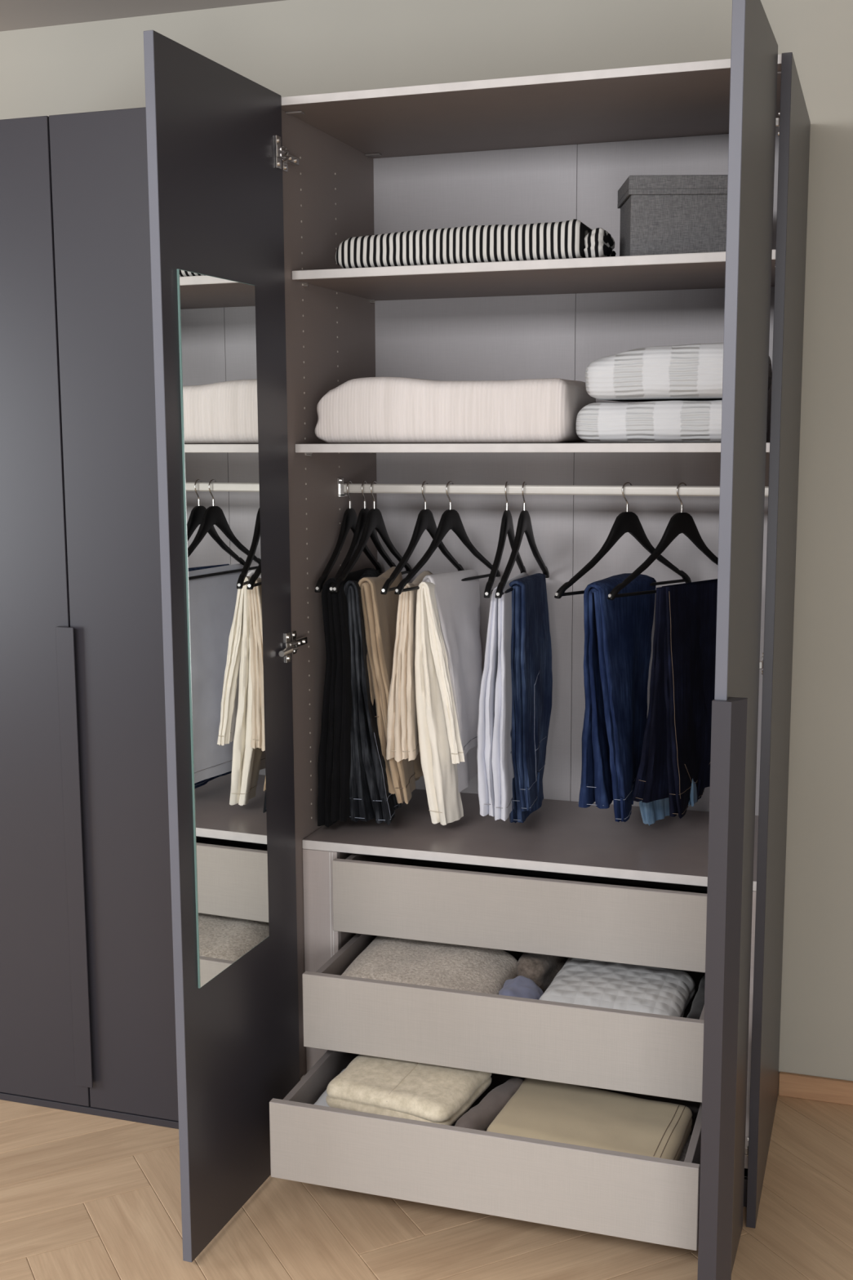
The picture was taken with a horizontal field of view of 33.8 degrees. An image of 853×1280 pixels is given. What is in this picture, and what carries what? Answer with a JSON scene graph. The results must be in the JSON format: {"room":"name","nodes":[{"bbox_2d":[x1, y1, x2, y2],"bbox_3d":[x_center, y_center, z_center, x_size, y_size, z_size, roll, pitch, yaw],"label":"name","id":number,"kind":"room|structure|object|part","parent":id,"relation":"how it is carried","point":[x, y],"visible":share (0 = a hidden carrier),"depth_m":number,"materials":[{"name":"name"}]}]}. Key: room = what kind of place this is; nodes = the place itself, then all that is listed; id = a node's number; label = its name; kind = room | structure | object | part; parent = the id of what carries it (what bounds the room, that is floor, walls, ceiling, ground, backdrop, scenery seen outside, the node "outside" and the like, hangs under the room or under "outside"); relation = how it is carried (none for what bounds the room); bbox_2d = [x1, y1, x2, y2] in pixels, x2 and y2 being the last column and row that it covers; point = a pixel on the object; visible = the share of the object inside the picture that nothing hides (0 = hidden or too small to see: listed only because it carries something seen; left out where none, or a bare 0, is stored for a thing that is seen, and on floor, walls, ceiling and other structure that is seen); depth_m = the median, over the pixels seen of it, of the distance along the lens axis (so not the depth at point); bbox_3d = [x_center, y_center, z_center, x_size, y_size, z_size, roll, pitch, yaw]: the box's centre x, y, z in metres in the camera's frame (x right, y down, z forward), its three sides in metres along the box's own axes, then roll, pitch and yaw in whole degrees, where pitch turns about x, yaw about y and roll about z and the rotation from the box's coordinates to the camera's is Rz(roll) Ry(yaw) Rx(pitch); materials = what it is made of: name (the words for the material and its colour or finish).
{"room":"bedroom","nodes":[
{"label":"bedroom","id":0,"kind":"room"},
{"bbox_2d":[0,0,284,31],"bbox_3d":[-1.341,-1.253,1.170,6.200,0.100,4.790,2,9,18],"label":"ceiling","id":1,"kind":"structure","parent":0,"point":[15,15],"depth_m":3.40,"materials":[{"name":"paint"}]},
{"bbox_2d":[0,0,852,1093],"bbox_3d":[-0.570,-0.317,3.665,6.200,2.683,0.120,2,9,18],"label":"wall","id":2,"kind":"structure","parent":0,"point":[286,47],"depth_m":3.20,"materials":[{"name":"paint"}]},
{"bbox_2d":[778,1071,852,1105],"bbox_3d":[1.599,1.086,3.082,1.604,0.056,0.014,2,9,18],"label":"baseboard","id":3,"kind":"structure","parent":2,"relation":"attached to","point":[790,1085],"depth_m":3.30,"materials":[{"name":"brown wood"}]},
{"bbox_2d":[0,1093,852,1279],"bbox_3d":[-1.328,1.382,1.556,6.200,0.060,4.790,2,9,18],"label":"floor","id":4,"kind":"structure","parent":0,"point":[83,1196],"depth_m":2.78,"materials":[{"name":"brown wood"}]},
{"bbox_2d":[0,106,178,1128],"bbox_3d":[-0.700,-0.037,3.358,1.024,2.220,0.606,2,9,18],"label":"wardrobe","id":5,"kind":"object","parent":4,"relation":"on","point":[87,1019],"visible":0.48,"depth_m":3.08,"materials":[{"name":"grey wood"}]},
{"bbox_3d":[-1.028,-0.019,3.176,0.511,2.200,0.019,2,9,18],"label":"door","id":6,"kind":"part","parent":5,"relation":"part of","materials":[{"name":"paint"}]},
{"bbox_3d":[-0.788,0.498,3.153,0.045,1.065,0.018,2,9,18],"label":"handle","id":7,"kind":"part","parent":5,"relation":"part of","materials":[{"name":"paint"}]},
{"bbox_2d":[142,0,810,1279],"bbox_3d":[0.179,0.038,2.816,1.014,2.220,1.097,2,9,18],"label":"wardrobe","id":8,"kind":"object","parent":4,"relation":"on","point":[255,192],"visible":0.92,"depth_m":2.79,"materials":[{"name":"grey wood"}]},
{"bbox_3d":[-0.373,0.047,2.702,0.019,2.200,0.485,3,9,20],"label":"door","id":9,"kind":"part","parent":8,"relation":"part of","materials":[{"name":"paint"}]},
{"bbox_2d":[176,268,269,988],"bbox_3d":[-0.377,-0.016,2.647,0.013,1.301,0.289,2,9,18],"label":"mirror","id":10,"kind":"object","parent":8,"relation":"attached to","point":[218,429],"depth_m":2.63,"materials":[{"name":"clear glass"}]},
{"bbox_3d":[-0.279,-0.964,2.783,0.015,0.015,0.053,1,8,6],"label":"hinge arm","id":11,"kind":"part","parent":8,"relation":"part of","materials":[{"name":"silver metal"}]},
{"bbox_3d":[-0.281,0.018,2.903,0.019,0.020,0.101,2,9,14],"label":"hinge arm","id":12,"kind":"part","parent":8,"relation":"part of","materials":[{"name":"silver metal"}]},
{"bbox_3d":[-0.275,-0.971,2.834,0.019,0.048,0.060,2,9,18],"label":"mounting plate","id":13,"kind":"part","parent":8,"relation":"part of","materials":[{"name":"silver metal"}]},
{"bbox_3d":[-0.270,0.005,2.977,0.019,0.048,0.060,2,9,18],"label":"mounting plate","id":14,"kind":"part","parent":8,"relation":"part of","materials":[{"name":"silver metal"}]},
{"bbox_3d":[-0.229,0.784,3.107,0.081,0.660,0.017,2,9,18],"label":"filler panel","id":15,"kind":"part","parent":8,"relation":"part of","materials":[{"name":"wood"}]},
{"bbox_3d":[-0.211,-0.018,3.219,0.018,2.217,0.566,2,9,18],"label":"panel","id":16,"kind":"part","parent":8,"relation":"part of","materials":[{"name":"beige plastic"}]},
{"bbox_2d":[314,480,382,592],"bbox_3d":[-0.174,-0.247,3.195,0.012,0.232,0.440,2,9,16],"label":"hanger","id":17,"kind":"object","parent":8,"relation":"hanging from","point":[349,518],"visible":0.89,"depth_m":3.15,"materials":[{"name":"black wood"}]},
{"bbox_2d":[328,480,395,592],"bbox_3d":[-0.140,-0.245,3.184,0.012,0.232,0.440,2,9,17],"label":"hanger","id":18,"kind":"object","parent":8,"relation":"hanging from","point":[362,517],"visible":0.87,"depth_m":3.15,"materials":[{"name":"black wood"}]},
{"bbox_2d":[343,568,400,825],"bbox_3d":[-0.114,0.119,3.152,0.110,0.540,0.249,1,8,7],"label":"jeans","id":19,"kind":"object","parent":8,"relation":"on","point":[370,797],"visible":0.71,"depth_m":3.06,"materials":[{"name":"black fabric"}]},
{"bbox_2d":[333,480,412,592],"bbox_3d":[-0.118,-0.245,3.177,0.012,0.232,0.440,3,9,21],"label":"hanger","id":20,"kind":"object","parent":8,"relation":"hanging from","point":[374,519],"visible":0.89,"depth_m":3.15,"materials":[{"name":"black wood"}]},
{"bbox_2d":[316,568,368,826],"bbox_3d":[-0.171,0.122,3.170,0.090,0.550,0.271,2,9,18],"label":"trousers","id":21,"kind":"object","parent":20,"relation":"hanging from","point":[334,762],"visible":0.57,"depth_m":3.05,"materials":[{"name":"black fabric"}]},
{"bbox_2d":[358,566,423,804],"bbox_3d":[-0.067,0.094,3.201,0.117,0.503,0.267,2,9,14],"label":"trousers","id":22,"kind":"object","parent":20,"relation":"hanging from","point":[380,611],"visible":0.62,"depth_m":3.09,"materials":[{"name":"beige fabric"}]},
{"bbox_2d":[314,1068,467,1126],"bbox_3d":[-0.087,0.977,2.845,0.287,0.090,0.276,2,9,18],"label":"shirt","id":23,"kind":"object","parent":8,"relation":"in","point":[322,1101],"visible":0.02,"depth_m":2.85,"materials":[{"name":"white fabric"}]},
{"bbox_2d":[325,1054,491,1125],"bbox_3d":[-0.034,0.895,2.842,0.276,0.075,0.250,4,9,26],"label":"folded blanket","id":24,"kind":"object","parent":23,"relation":"on","point":[402,1089],"visible":0.7,"depth_m":2.77,"materials":[{"name":"beige fabric"}]},
{"bbox_2d":[380,480,464,594],"bbox_3d":[-0.002,-0.240,3.139,0.012,0.232,0.440,3,9,24],"label":"hanger","id":25,"kind":"object","parent":8,"relation":"hanging from","point":[425,520],"visible":0.88,"depth_m":3.10,"materials":[{"name":"black wood"}]},
{"bbox_2d":[386,570,433,762],"bbox_3d":[-0.034,0.055,3.120,0.068,0.404,0.180,2,9,18],"label":"trousers","id":26,"kind":"object","parent":25,"relation":"hanging from","point":[402,736],"visible":0.72,"depth_m":3.05,"materials":[{"name":"beige fabric"}]},
{"bbox_2d":[341,935,517,995],"bbox_3d":[0.006,0.730,2.984,0.357,0.144,0.280,3,9,22],"label":"folded blanket","id":27,"kind":"object","parent":8,"relation":"in","point":[427,963],"visible":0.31,"depth_m":2.95,"materials":[{"name":"fabric"}]},
{"bbox_2d":[394,480,500,595],"bbox_3d":[0.053,-0.237,3.121,0.012,0.232,0.440,5,10,32],"label":"hanger","id":28,"kind":"object","parent":8,"relation":"hanging from","point":[450,519],"visible":0.97,"depth_m":3.10,"materials":[{"name":"black wood"}]},
{"bbox_2d":[414,582,464,825],"bbox_3d":[0.038,0.136,3.083,0.111,0.535,0.095,2,9,18],"label":"trousers","id":29,"kind":"object","parent":28,"relation":"hanging from","point":[441,749],"visible":1,"depth_m":3.06,"materials":[{"name":"beige fabric"}]},
{"bbox_2d":[422,568,482,792],"bbox_3d":[0.069,0.089,3.184,0.105,0.492,0.244,2,9,18],"label":"trousers","id":30,"kind":"object","parent":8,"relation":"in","point":[458,601],"visible":0.72,"depth_m":3.16,"materials":[{"name":"grey fabric"}]},
{"bbox_2d":[315,377,595,443],"bbox_3d":[0.066,-0.493,2.997,0.547,0.140,0.316,2,9,18],"label":"blanket","id":31,"kind":"object","parent":8,"relation":"on","point":[367,410],"visible":0.93,"depth_m":2.85,"materials":[{"name":"beige fabric"}]},
{"bbox_3d":[0.113,-0.066,3.388,0.488,2.141,0.008,2,9,18],"label":"panel","id":32,"kind":"part","parent":8,"relation":"part of","materials":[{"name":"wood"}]},
{"bbox_2d":[335,218,616,268],"bbox_3d":[0.111,-0.802,2.889,0.560,0.077,0.245,2,9,18],"label":"throw blanket","id":33,"kind":"object","parent":8,"relation":"on","point":[568,239],"visible":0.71,"depth_m":2.77,"materials":[{"name":"fabric"}]},
{"bbox_3d":[0.090,0.995,2.627,0.831,0.157,0.018,2,9,18],"label":"drawer","id":34,"kind":"part","parent":8,"relation":"part of","materials":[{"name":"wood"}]},
{"bbox_2d":[454,1076,523,1131],"bbox_3d":[0.130,0.967,2.797,0.059,0.120,0.253,5,10,31],"label":"shirt","id":35,"kind":"object","parent":8,"relation":"in","point":[480,1117],"visible":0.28,"depth_m":2.76,"materials":[{"name":"grey fabric"}]},
{"bbox_3d":[0.164,0.959,2.848,0.799,0.139,0.452,2,9,18],"label":"drawer","id":36,"kind":"part","parent":8,"relation":"part of","materials":[{"name":"grey wood"}]},
{"bbox_3d":[0.143,0.777,2.761,0.831,0.157,0.018,2,9,18],"label":"drawer","id":37,"kind":"part","parent":8,"relation":"part of","materials":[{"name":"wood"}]},
{"bbox_2d":[484,481,526,598],"bbox_3d":[0.177,-0.232,3.081,0.012,0.232,0.440,2,9,14],"label":"hanger","id":38,"kind":"object","parent":8,"relation":"hanging from","point":[507,525],"visible":0.88,"depth_m":3.04,"materials":[{"name":"black wood"}]},
{"bbox_2d":[476,572,528,821],"bbox_3d":[0.176,0.113,3.107,0.074,0.500,0.336,2,9,13],"label":"trousers","id":39,"kind":"object","parent":38,"relation":"hanging from","point":[495,773],"visible":0.63,"depth_m":2.96,"materials":[{"name":"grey fabric"}]},
{"bbox_3d":[0.216,0.741,2.982,0.799,0.139,0.452,2,9,18],"label":"drawer","id":40,"kind":"part","parent":8,"relation":"part of","materials":[{"name":"grey wood"}]},
{"bbox_3d":[0.195,0.566,2.893,0.831,0.157,0.018,2,9,18],"label":"drawer","id":41,"kind":"part","parent":8,"relation":"part of","materials":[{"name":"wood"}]},
{"bbox_2d":[498,975,543,999],"bbox_3d":[0.192,0.758,2.849,0.100,0.127,0.148,2,9,18],"label":"shirt","id":42,"kind":"object","parent":8,"relation":"in","point":[521,986],"visible":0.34,"depth_m":2.83,"materials":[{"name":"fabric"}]},
{"bbox_2d":[494,481,549,598],"bbox_3d":[0.214,-0.230,3.069,0.012,0.232,0.440,2,9,18],"label":"hanger","id":43,"kind":"object","parent":8,"relation":"hanging from","point":[524,523],"visible":1,"depth_m":3.03,"materials":[{"name":"black wood"}]},
{"bbox_2d":[509,573,552,823],"bbox_3d":[0.233,0.120,3.137,0.058,0.533,0.262,2,9,16],"label":"jeans","id":44,"kind":"object","parent":43,"relation":"hanging from","point":[531,637],"visible":0.94,"depth_m":3.06,"materials":[{"name":"blue fabric"}]},
{"bbox_3d":[0.267,0.531,3.109,0.799,0.139,0.442,2,9,18],"label":"drawer","id":45,"kind":"part","parent":8,"relation":"part of","materials":[{"name":"grey wood"}]},
{"bbox_2d":[302,789,758,891],"bbox_3d":[0.269,0.432,3.142,0.976,0.020,0.494,2,9,18],"label":"shelf","id":46,"kind":"object","parent":8,"relation":"attached to","point":[562,836],"depth_m":3.05,"materials":[{"name":"grey wood"}]},
{"bbox_3d":[0.254,-1.085,2.897,0.976,0.016,0.586,2,9,18],"label":"panel","id":47,"kind":"part","parent":8,"relation":"part of","materials":[{"name":"beige plastic"}]},
{"bbox_2d":[294,440,769,453],"bbox_3d":[0.265,-0.416,3.018,0.976,0.018,0.494,2,9,18],"label":"shelf","id":48,"kind":"object","parent":8,"relation":"attached to","point":[300,446],"depth_m":2.81,"materials":[{"name":"beige laminate"}]},
{"bbox_2d":[292,248,776,300],"bbox_3d":[0.263,-0.765,2.967,0.976,0.018,0.494,2,9,18],"label":"shelf","id":49,"kind":"object","parent":8,"relation":"attached to","point":[685,275],"depth_m":2.91,"materials":[{"name":"beige laminate"}]},
{"bbox_2d":[515,952,565,992],"bbox_3d":[0.245,0.729,3.043,0.080,0.127,0.164,5,10,31],"label":"scarf","id":50,"kind":"object","parent":8,"relation":"in","point":[542,969],"visible":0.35,"depth_m":2.99,"materials":[{"name":"brown fabric"}]},
{"bbox_3d":[0.267,-0.325,3.037,0.969,0.021,0.012,2,9,18],"label":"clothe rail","id":51,"kind":"part","parent":8,"relation":"part of","materials":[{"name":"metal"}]},
{"bbox_2d":[554,482,691,598],"bbox_3d":[0.429,-0.221,2.999,0.440,0.232,0.012,-8,11,-41],"label":"hanger","id":52,"kind":"object","parent":8,"relation":"hanging from","point":[625,522],"visible":0.96,"depth_m":2.98,"materials":[{"name":"black wood"}]},
{"bbox_2d":[577,573,656,822],"bbox_3d":[0.407,0.115,3.026,0.130,0.500,0.261,2,9,18],"label":"jeans","id":53,"kind":"object","parent":52,"relation":"hanging from","point":[618,631],"visible":0.98,"depth_m":2.95,"materials":[{"name":"blue fabric"}]},
{"bbox_2d":[607,482,718,599],"bbox_3d":[0.538,-0.216,2.963,0.440,0.232,0.012,-7,11,-39],"label":"hanger","id":54,"kind":"object","parent":8,"relation":"hanging from","point":[680,522],"visible":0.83,"depth_m":2.94,"materials":[{"name":"black wood"}]},
{"bbox_2d":[639,778,699,826],"bbox_3d":[0.539,0.144,3.061,0.121,0.511,0.137,2,9,18],"label":"jeans","id":55,"kind":"object","parent":54,"relation":"hanging from","point":[652,811],"visible":0.07,"depth_m":3.05,"materials":[{"name":"blue fabric"}]},
{"bbox_2d":[631,578,717,818],"bbox_3d":[0.559,0.118,3.011,0.101,0.488,0.294,6,11,38],"label":"jeans","id":56,"kind":"object","parent":54,"relation":"hanging from","point":[676,751],"visible":0.88,"depth_m":2.94,"materials":[{"name":"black fabric"}]},
{"bbox_2d":[576,399,767,442],"bbox_3d":[0.504,-0.447,2.859,0.354,0.086,0.315,2,9,18],"label":"quilt","id":57,"kind":"object","parent":8,"relation":"on","point":[688,420],"visible":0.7,"depth_m":2.72,"materials":[{"name":"white fabric"}]},
{"bbox_2d":[585,342,772,401],"bbox_3d":[0.514,-0.541,2.841,0.346,0.107,0.307,2,9,18],"label":"quilt","id":58,"kind":"object","parent":57,"relation":"on","point":[685,372],"visible":0.76,"depth_m":2.71,"materials":[{"name":"white fabric"}]},
{"bbox_2d":[617,174,728,256],"bbox_3d":[0.512,-0.825,2.773,0.248,0.153,0.168,0,8,0],"label":"storage box","id":59,"kind":"object","parent":8,"relation":"on","point":[669,214],"visible":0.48,"depth_m":2.70,"materials":[{"name":"grey fabric"}]},
{"bbox_3d":[0.512,-0.883,2.765,0.248,0.035,0.168,0,8,0],"label":"box lid","id":60,"kind":"part","parent":59,"relation":"part of","materials":[{"name":"grey fabric"}]},
{"bbox_3d":[0.578,-0.046,3.237,0.487,2.141,0.008,2,9,18],"label":"panel","id":61,"kind":"part","parent":8,"relation":"part of","materials":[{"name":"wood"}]},
{"bbox_2d":[678,1134,691,1161],"bbox_3d":[0.335,1.011,2.721,0.347,0.054,0.274,2,9,18],"label":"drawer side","id":62,"kind":"object","parent":8,"relation":"in","point":[682,1156],"visible":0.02,"depth_m":2.71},
{"bbox_2d":[486,1077,692,1160],"bbox_3d":[0.320,0.951,2.726,0.357,0.066,0.255,3,9,22],"label":"folded blanket","id":63,"kind":"object","parent":62,"relation":"on","point":[540,1109],"visible":0.68,"depth_m":2.71,"materials":[{"name":"fabric"}]},
{"bbox_2d":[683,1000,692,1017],"bbox_3d":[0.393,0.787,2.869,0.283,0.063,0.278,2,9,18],"label":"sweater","id":64,"kind":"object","parent":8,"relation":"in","point":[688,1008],"visible":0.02,"depth_m":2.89,"materials":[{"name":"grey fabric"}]},
{"bbox_2d":[538,957,695,1017],"bbox_3d":[0.391,0.722,2.861,0.289,0.072,0.268,2,9,18],"label":"folded blanket","id":65,"kind":"object","parent":64,"relation":"on","point":[586,982],"visible":0.66,"depth_m":2.82,"materials":[{"name":"grey fabric"}]},
{"bbox_2d":[686,974,705,1019],"bbox_3d":[0.553,0.767,2.826,0.035,0.113,0.242,2,9,18],"label":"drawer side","id":66,"kind":"object","parent":8,"relation":"in","point":[698,1003],"visible":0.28,"depth_m":2.78,"materials":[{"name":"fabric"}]},
{"bbox_3d":[0.471,0.638,2.248,0.061,1.105,0.031,-7,11,-39],"label":"handle","id":67,"kind":"part","parent":8,"relation":"part of","materials":[{"name":"paint"}]},
{"bbox_3d":[0.529,0.091,2.377,0.019,2.200,0.451,3,9,19],"label":"door","id":68,"kind":"part","parent":8,"relation":"part of","materials":[{"name":"paint"}]},
{"bbox_3d":[0.272,1.029,3.230,0.976,0.018,0.492,2,9,18],"label":"panel","id":69,"kind":"part","parent":8,"relation":"part of","materials":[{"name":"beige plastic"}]},
{"bbox_3d":[0.644,1.015,2.823,0.019,0.048,0.060,2,9,18],"label":"mounting plate","id":70,"kind":"part","parent":8,"relation":"part of","materials":[{"name":"silver metal"}]},
{"bbox_3d":[0.634,0.821,2.826,0.056,0.660,0.017,2,9,18],"label":"filler panel","id":71,"kind":"part","parent":8,"relation":"part of","materials":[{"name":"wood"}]},
{"bbox_3d":[0.639,0.043,2.681,0.019,0.048,0.060,2,9,18],"label":"mounting plate","id":72,"kind":"part","parent":8,"relation":"part of","materials":[{"name":"silver metal"}]},
{"bbox_3d":[0.635,-0.932,2.538,0.019,0.048,0.060,2,9,18],"label":"mounting plate","id":73,"kind":"part","parent":8,"relation":"part of","materials":[{"name":"silver metal"}]},
{"bbox_3d":[0.728,0.027,2.891,0.018,2.216,0.588,2,9,18],"label":"panel","id":74,"kind":"part","parent":8,"relation":"part of","materials":[{"name":"grey wood"}]}
]}

